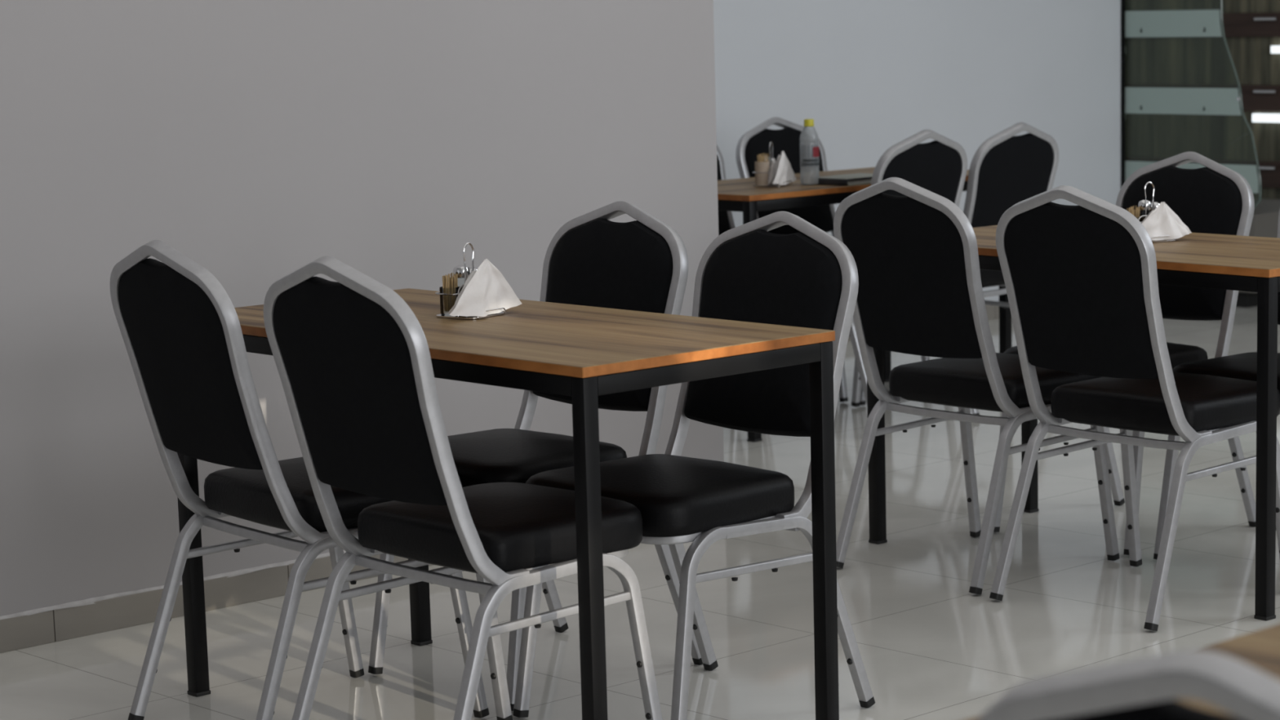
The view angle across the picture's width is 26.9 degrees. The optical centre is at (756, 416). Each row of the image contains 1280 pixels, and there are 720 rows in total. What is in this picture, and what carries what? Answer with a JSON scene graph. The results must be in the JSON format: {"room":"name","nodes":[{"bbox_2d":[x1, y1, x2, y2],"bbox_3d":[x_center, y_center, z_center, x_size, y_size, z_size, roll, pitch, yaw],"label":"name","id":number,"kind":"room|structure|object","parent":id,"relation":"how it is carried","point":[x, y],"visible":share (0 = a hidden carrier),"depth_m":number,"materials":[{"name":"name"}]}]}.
{"room":"restaurant dining area","nodes":[
{"label":"restaurant dining area","id":0,"kind":"room"},
{"bbox_2d":[0,0,724,616],"bbox_3d":[-4.131,-0.748,4.540,9.068,2.900,2.268,-10,12,-44],"label":"wall","id":1,"kind":"structure","parent":0,"point":[260,141],"depth_m":6.00,"materials":[{"name":"paint"}]},
{"bbox_2d":[0,550,432,653],"bbox_3d":[-3.357,0.766,3.906,9.235,0.071,0.020,-10,12,-44],"label":"baseboard","id":2,"kind":"structure","parent":1,"relation":"attached to","point":[18,633],"depth_m":5.84,"materials":[{"name":"tile"}]},
{"bbox_2d":[0,306,1279,719],"bbox_3d":[1.153,0.682,4.382,16.000,0.100,14.000,-10,12,-44],"label":"floor","id":3,"kind":"structure","parent":0,"point":[930,647],"depth_m":5.79,"materials":[{"name":"tile"}]},
{"bbox_2d":[109,240,488,719],"bbox_3d":[-0.860,0.115,4.957,0.548,0.927,0.457,-9,12,-40],"label":"banquet chair","id":4,"kind":"object","parent":3,"relation":"on","point":[180,330],"visible":0.76,"depth_m":4.81,"materials":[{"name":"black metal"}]},
{"bbox_2d":[263,256,662,719],"bbox_3d":[-0.507,0.166,4.579,0.548,0.927,0.457,-10,12,-44],"label":"banquet chair","id":5,"kind":"object","parent":3,"relation":"on","point":[353,359],"visible":0.96,"depth_m":4.45,"materials":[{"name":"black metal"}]},
{"bbox_2d":[177,288,839,719],"bbox_3d":[-0.492,0.197,4.962,0.585,0.750,1.224,-10,12,-44],"label":"dining table","id":6,"kind":"object","parent":3,"relation":"on","point":[582,353],"visible":0.77,"depth_m":4.63,"materials":[{"name":"brown wood"}]},
{"bbox_2d":[435,242,506,319],"bbox_3d":[-0.537,-0.259,5.003,0.104,0.137,0.104,5,11,35],"label":"condiment caddy","id":7,"kind":"object","parent":6,"relation":"on","point":[467,243],"visible":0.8,"depth_m":4.99,"materials":[{"name":"silver metal"}]},
{"bbox_2d":[439,272,459,315],"bbox_3d":[-0.575,-0.230,5.000,0.037,0.078,0.037,-10,12,-44],"label":"holder","id":8,"kind":"object","parent":7,"relation":"in","point":[450,285],"visible":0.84,"depth_m":4.99,"materials":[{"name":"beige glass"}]},
{"bbox_2d":[439,286,459,315],"bbox_3d":[-0.575,-0.218,5.002,0.037,0.052,0.037,-10,12,-44],"label":"cup","id":9,"kind":"object","parent":8,"relation":"on","point":[446,301],"depth_m":4.99,"materials":[{"name":"clear glass"}]},
{"bbox_2d":[453,264,470,292],"bbox_3d":[-0.554,-0.242,5.028,0.033,0.090,0.033,-10,12,-44],"label":"pepper shaker","id":10,"kind":"object","parent":7,"relation":"in","point":[459,269],"visible":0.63,"depth_m":5.01,"materials":[{"name":"silver glass"}]},
{"bbox_2d":[448,271,475,313],"bbox_3d":[-0.510,-0.239,4.994,0.032,0.092,0.168,6,12,40],"label":"paper napkin","id":11,"kind":"object","parent":7,"relation":"in","point":[457,300],"visible":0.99,"depth_m":4.95,"materials":[{"name":"white paper"}]},
{"bbox_2d":[454,270,475,303],"bbox_3d":[-0.530,-0.233,4.997,0.030,0.080,0.138,4,10,29],"label":"paper napkin","id":12,"kind":"object","parent":7,"relation":"in","point":[471,274],"visible":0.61,"depth_m":4.99,"materials":[{"name":"white paper"}]},
{"bbox_2d":[466,266,477,279],"bbox_3d":[-0.537,-0.243,5.055,0.030,0.084,0.030,-10,12,-44],"label":"salt shaker","id":13,"kind":"object","parent":7,"relation":"in","point":[470,268],"visible":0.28,"depth_m":5.04,"materials":[{"name":"silver glass"}]},
{"bbox_2d":[448,258,521,316],"bbox_3d":[-0.502,-0.242,4.980,0.033,0.103,0.203,5,11,33],"label":"paper napkin","id":14,"kind":"object","parent":7,"relation":"in","point":[488,289],"visible":1,"depth_m":4.98,"materials":[{"name":"white paper"}]},
{"bbox_2d":[368,200,702,711],"bbox_3d":[-0.444,0.050,5.320,0.548,0.927,0.457,-10,12,-44],"label":"banquet chair","id":15,"kind":"object","parent":3,"relation":"on","point":[593,260],"visible":0.39,"depth_m":5.33,"materials":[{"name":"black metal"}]},
{"bbox_2d":[512,211,875,719],"bbox_3d":[-0.121,0.098,4.967,0.548,0.927,0.457,-10,12,-43],"label":"banquet chair","id":16,"kind":"object","parent":3,"relation":"on","point":[809,278],"visible":0.66,"depth_m":4.96,"materials":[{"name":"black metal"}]},
{"bbox_2d":[716,145,735,235],"bbox_3d":[-0.102,-0.500,8.817,0.457,0.927,0.548,-10,12,-44],"label":"banquet chair","id":17,"kind":"object","parent":3,"relation":"on","point":[726,221],"visible":0.02,"depth_m":9.02,"materials":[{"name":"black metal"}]},
{"bbox_2d":[735,116,929,402],"bbox_3d":[0.253,-0.555,9.122,0.548,0.927,0.457,7,12,44],"label":"banquet chair","id":18,"kind":"object","parent":3,"relation":"on","point":[757,140],"visible":0.14,"depth_m":9.20,"materials":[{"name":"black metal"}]},
{"bbox_2d":[717,167,1012,442],"bbox_3d":[0.215,-0.396,8.684,1.224,0.750,0.585,-10,12,-44],"label":"dining table","id":19,"kind":"object","parent":3,"relation":"on","point":[733,194],"visible":0.27,"depth_m":8.24,"materials":[{"name":"brown wood"}]},
{"bbox_2d":[752,142,791,186],"bbox_3d":[0.048,-0.795,8.377,0.104,0.137,0.104,2,9,20],"label":"condiment caddy","id":20,"kind":"object","parent":19,"relation":"on","point":[755,185],"visible":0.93,"depth_m":8.35,"materials":[{"name":"silver metal"}]},
{"bbox_2d":[755,152,769,185],"bbox_3d":[0.018,-0.776,8.363,0.046,0.100,0.046,-10,12,-44],"label":"holder","id":21,"kind":"object","parent":20,"relation":"in","point":[761,166],"visible":1,"depth_m":8.35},
{"bbox_2d":[767,158,776,185],"bbox_3d":[0.056,-0.770,8.373,0.028,0.081,0.136,2,9,22],"label":"paper napkin","id":22,"kind":"object","parent":20,"relation":"in","point":[771,171],"visible":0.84,"depth_m":8.36,"materials":[{"name":"white paper"}]},
{"bbox_2d":[768,154,788,185],"bbox_3d":[0.074,-0.776,8.377,0.028,0.092,0.167,4,10,29],"label":"paper napkin","id":23,"kind":"object","parent":20,"relation":"in","point":[776,165],"visible":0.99,"depth_m":8.36,"materials":[{"name":"white paper"}]},
{"bbox_2d":[773,151,795,185],"bbox_3d":[0.084,-0.781,8.366,0.030,0.104,0.203,2,9,18],"label":"paper napkin","id":24,"kind":"object","parent":20,"relation":"in","point":[784,166],"visible":1,"depth_m":8.35,"materials":[{"name":"white paper"}]},
{"bbox_2d":[800,119,819,185],"bbox_3d":[0.166,-0.833,8.385,0.061,0.204,0.061,-10,12,-44],"label":"water bottle","id":25,"kind":"object","parent":19,"relation":"on","point":[809,153],"visible":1,"depth_m":8.37,"materials":[{"name":"plastic"}]},
{"bbox_2d":[802,158,818,161],"bbox_3d":[0.171,-0.804,8.366,0.050,0.008,0.013,-3,9,-9],"label":"print","id":26,"kind":"object","parent":25,"relation":"on","point":[803,159],"depth_m":8.36,"materials":[{"name":"grey"}]},
{"bbox_2d":[801,162,819,165],"bbox_3d":[0.172,-0.793,8.371,0.058,0.008,0.020,-4,9,-14],"label":"print","id":27,"kind":"object","parent":25,"relation":"on","point":[802,163],"depth_m":8.36,"materials":[{"name":"grey"}]},
{"bbox_2d":[810,173,872,186],"bbox_3d":[0.307,-0.751,8.443,0.152,0.022,0.236,7,12,43],"label":"book","id":28,"kind":"object","parent":19,"relation":"on","point":[856,179],"visible":0.8,"depth_m":8.37,"materials":[{"name":"grey paper"}]},
{"bbox_2d":[848,128,973,413],"bbox_3d":[0.346,-0.441,8.376,0.548,0.927,0.457,7,12,44],"label":"banquet chair","id":29,"kind":"object","parent":3,"relation":"on","point":[939,166],"visible":0.15,"depth_m":8.16,"materials":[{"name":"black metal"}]},
{"bbox_2d":[859,122,1058,414],"bbox_3d":[0.668,-0.499,8.706,0.548,0.927,0.457,7,12,44],"label":"banquet chair","id":30,"kind":"object","parent":3,"relation":"on","point":[1007,169],"visible":0.34,"depth_m":8.48,"materials":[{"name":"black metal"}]},
{"bbox_2d":[833,177,1119,595],"bbox_3d":[0.501,-0.109,6.214,0.548,0.927,0.457,-10,12,-43],"label":"banquet chair","id":31,"kind":"object","parent":3,"relation":"on","point":[915,255],"visible":0.86,"depth_m":6.06,"materials":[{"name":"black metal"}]},
{"bbox_2d":[866,225,1279,620],"bbox_3d":[0.889,-0.033,6.253,0.585,0.750,1.224,-9,12,-41],"label":"dining table","id":32,"kind":"object","parent":3,"relation":"on","point":[1194,260],"visible":0.59,"depth_m":5.68,"materials":[{"name":"brown wood"}]},
{"bbox_2d":[1137,181,1177,242],"bbox_3d":[0.918,-0.481,6.234,0.104,0.137,0.104,-6,10,-30],"label":"condiment caddy","id":33,"kind":"object","parent":32,"relation":"on","point":[1151,183],"visible":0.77,"depth_m":6.22,"materials":[{"name":"silver metal"}]},
{"bbox_2d":[1126,205,1141,222],"bbox_3d":[0.881,-0.455,6.247,0.037,0.078,0.037,-10,12,-44],"label":"holder","id":34,"kind":"object","parent":33,"relation":"in","point":[1131,210],"visible":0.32,"depth_m":6.24,"materials":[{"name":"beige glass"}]},
{"bbox_2d":[1137,200,1151,222],"bbox_3d":[0.911,-0.465,6.264,0.033,0.090,0.033,-10,12,-44],"label":"pepper shaker","id":35,"kind":"object","parent":33,"relation":"in","point":[1141,204],"visible":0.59,"depth_m":6.25,"materials":[{"name":"silver glass"}]},
{"bbox_2d":[1148,201,1159,213],"bbox_3d":[0.938,-0.465,6.282,0.030,0.084,0.030,-10,12,-44],"label":"salt shaker","id":36,"kind":"object","parent":33,"relation":"in","point":[1156,204],"visible":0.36,"depth_m":6.26,"materials":[{"name":"silver glass"}]},
{"bbox_2d":[1141,201,1191,240],"bbox_3d":[0.939,-0.455,6.202,0.203,0.088,0.029,-6,10,-30],"label":"paper napkin","id":37,"kind":"object","parent":33,"relation":"in","point":[1160,222],"visible":0.88,"depth_m":6.21,"materials":[{"name":"white paper"}]},
{"bbox_2d":[1173,219,1189,235],"bbox_3d":[0.936,-0.453,6.221,0.168,0.078,0.030,-5,10,-25],"label":"paper napkin","id":38,"kind":"object","parent":33,"relation":"in","point":[1184,231],"visible":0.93,"depth_m":6.24,"materials":[{"name":"white paper"}]},
{"bbox_2d":[965,623,1279,719],"bbox_3d":[0.740,0.647,1.893,0.585,0.750,1.224,-10,12,-44],"label":"dining table","id":39,"kind":"object","parent":3,"relation":"on","point":[1260,649],"visible":0.02,"depth_m":2.34,"materials":[{"name":"brown wood"}]},
{"bbox_2d":[993,151,1255,555],"bbox_3d":[0.914,-0.178,6.601,0.548,0.927,0.457,-9,12,-42],"label":"banquet chair","id":40,"kind":"object","parent":3,"relation":"on","point":[1215,198],"visible":0.28,"depth_m":6.62,"materials":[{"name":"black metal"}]},
{"bbox_2d":[977,649,1279,719],"bbox_3d":[0.456,0.567,1.863,0.457,0.927,0.548,7,12,43],"label":"banquet chair","id":41,"kind":"object","parent":3,"relation":"on","point":[1146,688],"visible":1,"depth_m":1.63,"materials":[{"name":"silver metal"}]},
{"bbox_2d":[989,185,1279,631],"bbox_3d":[0.841,-0.058,5.838,0.548,0.927,0.457,-9,12,-42],"label":"banquet chair","id":42,"kind":"object","parent":3,"relation":"on","point":[1081,282],"visible":0.94,"depth_m":5.70,"materials":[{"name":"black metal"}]},
{"bbox_2d":[1124,0,1279,307],"bbox_3d":[2.106,-1.328,11.590,0.755,1.620,0.708,-10,12,-44],"label":"glass partition","id":43,"kind":"object","parent":3,"relation":"on","point":[1186,23],"visible":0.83,"depth_m":11.32,"materials":[{"name":"green glass"}]},
{"bbox_2d":[1125,0,1279,199],"bbox_3d":[2.365,-1.858,12.429,0.373,2.400,2.900,-10,12,-44],"label":"glass panel","id":44,"kind":"object","parent":3,"relation":"on","point":[1251,28],"visible":0.27,"depth_m":12.50,"materials":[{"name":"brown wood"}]},
{"bbox_2d":[1153,208,1279,559],"bbox_3d":[1.271,-0.129,6.239,0.548,0.927,0.457,-10,12,-44],"label":"banquet chair","id":45,"kind":"object","parent":3,"relation":"on","point":[1241,366],"visible":0.12,"depth_m":6.20,"materials":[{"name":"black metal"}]},
{"bbox_2d":[713,0,1120,301],"bbox_3d":[-0.073,-1.679,9.979,4.467,2.900,0.150,-10,12,-44],"label":"wall","id":46,"kind":"structure","parent":0,"point":[871,76],"depth_m":10.65,"materials":[{"name":"white paint"}]},
{"bbox_2d":[848,304,999,341],"bbox_3d":[0.007,-0.274,10.142,4.462,0.071,0.019,-10,12,-44],"label":"baseboard","id":47,"kind":"structure","parent":46,"relation":"attached to","point":[993,312],"depth_m":11.08,"materials":[{"name":"tile"}]},
{"bbox_2d":[1120,0,1125,187],"bbox_3d":[1.519,-1.954,11.534,0.018,2.900,0.172,-10,12,-44],"label":"trim","id":48,"kind":"structure","parent":46,"relation":"attached to","point":[1122,2],"depth_m":11.56,"materials":[{"name":"black metal"}]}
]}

